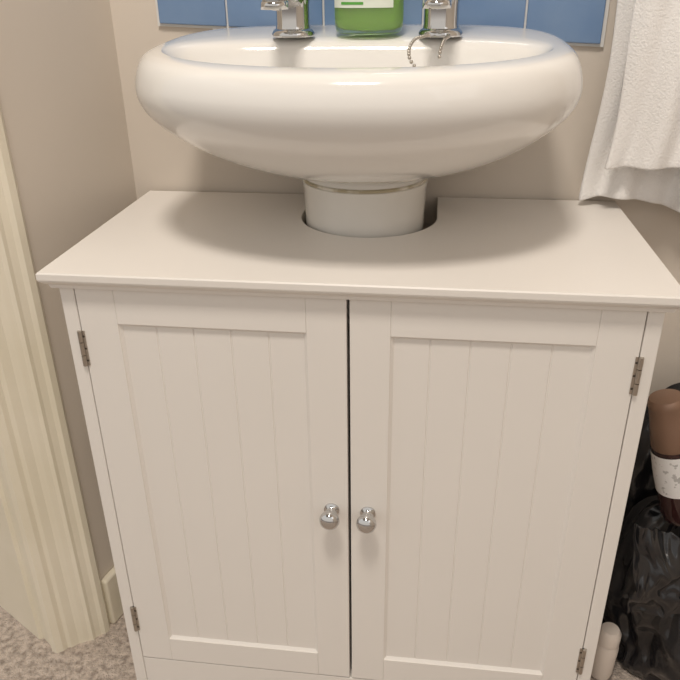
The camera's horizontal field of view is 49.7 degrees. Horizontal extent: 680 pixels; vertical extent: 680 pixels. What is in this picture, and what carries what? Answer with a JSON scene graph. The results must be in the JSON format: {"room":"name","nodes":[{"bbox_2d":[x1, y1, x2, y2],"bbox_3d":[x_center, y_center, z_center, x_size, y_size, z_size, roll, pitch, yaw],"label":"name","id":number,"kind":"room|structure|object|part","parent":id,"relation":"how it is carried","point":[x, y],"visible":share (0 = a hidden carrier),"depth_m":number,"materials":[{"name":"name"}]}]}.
{"room":"bathroom","nodes":[
{"label":"bathroom","id":0,"kind":"room"},
{"bbox_2d":[0,0,136,579],"bbox_3d":[-0.334,-0.668,0.695,0.071,2.300,0.294,6,27,14],"label":"wall","id":1,"kind":"structure","parent":0,"point":[62,103],"depth_m":0.86,"materials":[{"name":"paint"}]},
{"bbox_2d":[0,457,49,643],"bbox_3d":[-0.569,-0.554,0.697,0.377,2.100,0.045,17,32,32],"label":"trim","id":2,"kind":"structure","parent":1,"relation":"attached to","point":[18,594],"depth_m":1.02,"materials":[{"name":"beige wood"}]},
{"bbox_2d":[0,105,109,652],"bbox_3d":[-0.389,-0.506,0.598,0.072,2.100,0.063,3,27,7],"label":"trim","id":3,"kind":"structure","parent":1,"relation":"attached to","point":[37,456],"depth_m":0.91,"materials":[{"name":"beige wood"}]},
{"bbox_2d":[101,567,123,623],"bbox_3d":[-0.301,0.340,1.155,0.012,0.085,0.206,10,28,20],"label":"baseboard","id":4,"kind":"structure","parent":1,"relation":"attached to","point":[109,582],"depth_m":1.07,"materials":[{"name":"beige wood"}]},
{"bbox_2d":[0,606,643,679],"bbox_3d":[-0.162,0.758,0.437,2.600,0.020,2.000,3,27,7],"label":"floor","id":5,"kind":"structure","parent":0,"point":[23,656],"depth_m":1.04,"materials":[{"name":"carpet"}]},
{"bbox_2d":[35,191,679,679],"bbox_3d":[0.027,0.154,0.942,0.609,0.602,0.316,3,27,7],"label":"vanity cabinet","id":6,"kind":"object","parent":5,"relation":"on","point":[503,352],"visible":0.99,"depth_m":0.79,"materials":[{"name":"paint"}]},
{"bbox_3d":[-0.128,-0.032,0.732,0.193,0.038,0.017,3,27,7],"label":"rail","id":7,"kind":"part","parent":6,"relation":"part of","materials":[{"name":"paint"}]},
{"bbox_3d":[-0.126,0.187,0.837,0.193,0.448,0.001,3,27,7],"label":"panel","id":8,"kind":"part","parent":6,"relation":"part of","materials":[{"name":"paint"}]},
{"bbox_3d":[-0.122,0.402,0.950,0.193,0.038,0.017,3,27,7],"label":"rail","id":9,"kind":"part","parent":6,"relation":"part of","materials":[{"name":"paint"}]},
{"bbox_3d":[0.015,0.453,0.956,0.551,0.056,0.015,3,27,7],"label":"rail","id":10,"kind":"part","parent":6,"relation":"part of","materials":[{"name":"paint"}]},
{"bbox_3d":[-0.011,0.194,0.804,0.022,0.022,0.027,3,27,7],"label":"knob","id":11,"kind":"part","parent":6,"relation":"part of","materials":[{"name":"silver metal"}]},
{"bbox_3d":[0.011,-0.035,0.733,0.551,0.038,0.012,3,27,7],"label":"rail","id":12,"kind":"part","parent":6,"relation":"part of","materials":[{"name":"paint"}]},
{"bbox_2d":[350,599,351,668],"bbox_3d":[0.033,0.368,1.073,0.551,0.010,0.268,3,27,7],"label":"door gap","id":13,"kind":"object","parent":6,"relation":"attached to","point":[350,599],"depth_m":0.99,"materials":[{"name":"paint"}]},
{"bbox_3d":[0.029,0.197,0.800,0.022,0.022,0.027,3,27,7],"label":"knob","id":14,"kind":"part","parent":6,"relation":"part of","materials":[{"name":"silver metal"}]},
{"bbox_3d":[0.151,0.415,0.917,0.193,0.038,0.017,3,27,7],"label":"rail","id":15,"kind":"part","parent":6,"relation":"part of","materials":[{"name":"paint"}]},
{"bbox_3d":[0.148,0.200,0.805,0.193,0.448,0.001,3,27,7],"label":"panel","id":16,"kind":"part","parent":6,"relation":"part of","materials":[{"name":"paint"}]},
{"bbox_3d":[0.145,-0.019,0.699,0.193,0.038,0.017,3,27,7],"label":"rail","id":17,"kind":"part","parent":6,"relation":"part of","materials":[{"name":"paint"}]},
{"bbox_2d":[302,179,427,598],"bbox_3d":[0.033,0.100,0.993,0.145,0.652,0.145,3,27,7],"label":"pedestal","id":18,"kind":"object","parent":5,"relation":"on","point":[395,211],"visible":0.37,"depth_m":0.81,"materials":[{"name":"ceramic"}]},
{"bbox_2d":[135,23,582,189],"bbox_3d":[0.016,-0.229,0.751,0.440,0.155,0.328,3,27,7],"label":"basin","id":19,"kind":"object","parent":18,"relation":"on","point":[330,108],"visible":0.95,"depth_m":0.63,"materials":[{"name":"white ceramic"}]},
{"bbox_2d":[260,0,314,37],"bbox_3d":[-0.053,-0.361,0.717,0.051,0.125,0.110,3,27,7],"label":"tap","id":20,"kind":"object","parent":19,"relation":"on","point":[292,16],"visible":1,"depth_m":0.75,"materials":[{"name":"silver metal"}]},
{"bbox_3d":[-0.054,-0.341,0.719,0.032,0.042,0.089,3,27,7],"label":"spout","id":21,"kind":"part","parent":20,"relation":"part of","materials":[{"name":"silver metal"}]},
{"bbox_2d":[334,0,403,34],"bbox_3d":[0.028,-0.406,0.733,0.068,0.186,0.066,-22,34,-36],"label":"hand soap bottle","id":22,"kind":"object","parent":19,"relation":"on","point":[361,17],"visible":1,"depth_m":0.75,"materials":[{"name":"green plastic"}]},
{"bbox_2d":[407,33,449,66],"bbox_3d":[0.085,-0.274,0.703,0.034,0.033,0.070,7,28,15],"label":"chain","id":23,"kind":"object","parent":19,"relation":"in","point":[447,36],"visible":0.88,"depth_m":0.69,"materials":[{"name":"silver metal"}]},
{"bbox_2d":[419,0,462,37],"bbox_3d":[0.099,-0.354,0.699,0.051,0.125,0.110,3,27,7],"label":"tap","id":24,"kind":"object","parent":19,"relation":"on","point":[441,17],"visible":0.95,"depth_m":0.73,"materials":[{"name":"silver metal"}]},
{"bbox_2d":[591,622,621,679],"bbox_3d":[0.353,0.415,0.981,0.033,0.085,0.031,3,27,7],"label":"tube","id":25,"kind":"object","parent":5,"relation":"on","point":[610,634],"visible":0.85,"depth_m":0.96,"materials":[{"name":"beige plastic"}]},
{"bbox_2d":[602,383,679,679],"bbox_3d":[0.477,0.253,0.959,0.265,0.395,0.239,3,27,7],"label":"bag","id":26,"kind":"object","parent":5,"relation":"on","point":[643,600],"visible":0.71,"depth_m":0.94,"materials":[{"name":"black plastic"}]},
{"bbox_2d":[647,389,679,525],"bbox_3d":[0.398,0.140,0.866,0.089,0.170,0.057,3,27,7],"label":"spray can","id":27,"kind":"object","parent":26,"relation":"in","point":[663,404],"visible":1,"depth_m":0.85,"materials":[{"name":"brown plastic"}]},
{"bbox_3d":[0.405,0.165,0.877,0.075,0.117,0.056,3,27,7],"label":"glass","id":28,"kind":"part","parent":27,"relation":"part of","materials":[{"name":"red"}]},
{"bbox_2d":[110,0,679,396],"bbox_3d":[0.478,-0.676,0.691,1.523,2.300,0.080,3,27,7],"label":"wall","id":29,"kind":"structure","parent":0,"point":[552,167],"depth_m":0.93,"materials":[{"name":"paint"}]},
{"bbox_2d":[157,0,605,43],"bbox_3d":[0.039,-0.411,0.837,0.518,0.137,0.006,3,27,7],"label":"tile backsplash","id":30,"kind":"structure","parent":29,"relation":"attached to","point":[572,21],"depth_m":0.84,"materials":[{"name":"blue tile"}]},
{"bbox_2d":[155,0,609,46],"bbox_3d":[0.038,-0.514,0.787,0.525,0.374,0.003,3,27,7],"label":"tile grout","id":31,"kind":"object","parent":29,"relation":"attached to","point":[601,44],"visible":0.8,"depth_m":0.84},
{"bbox_2d":[578,0,679,212],"bbox_3d":[0.458,-0.350,0.763,0.350,0.470,0.085,3,27,7],"label":"hanging towel","id":32,"kind":"object","parent":29,"relation":"hanging from","point":[634,152],"visible":1,"depth_m":0.81,"materials":[{"name":"white fabric"}]}
]}

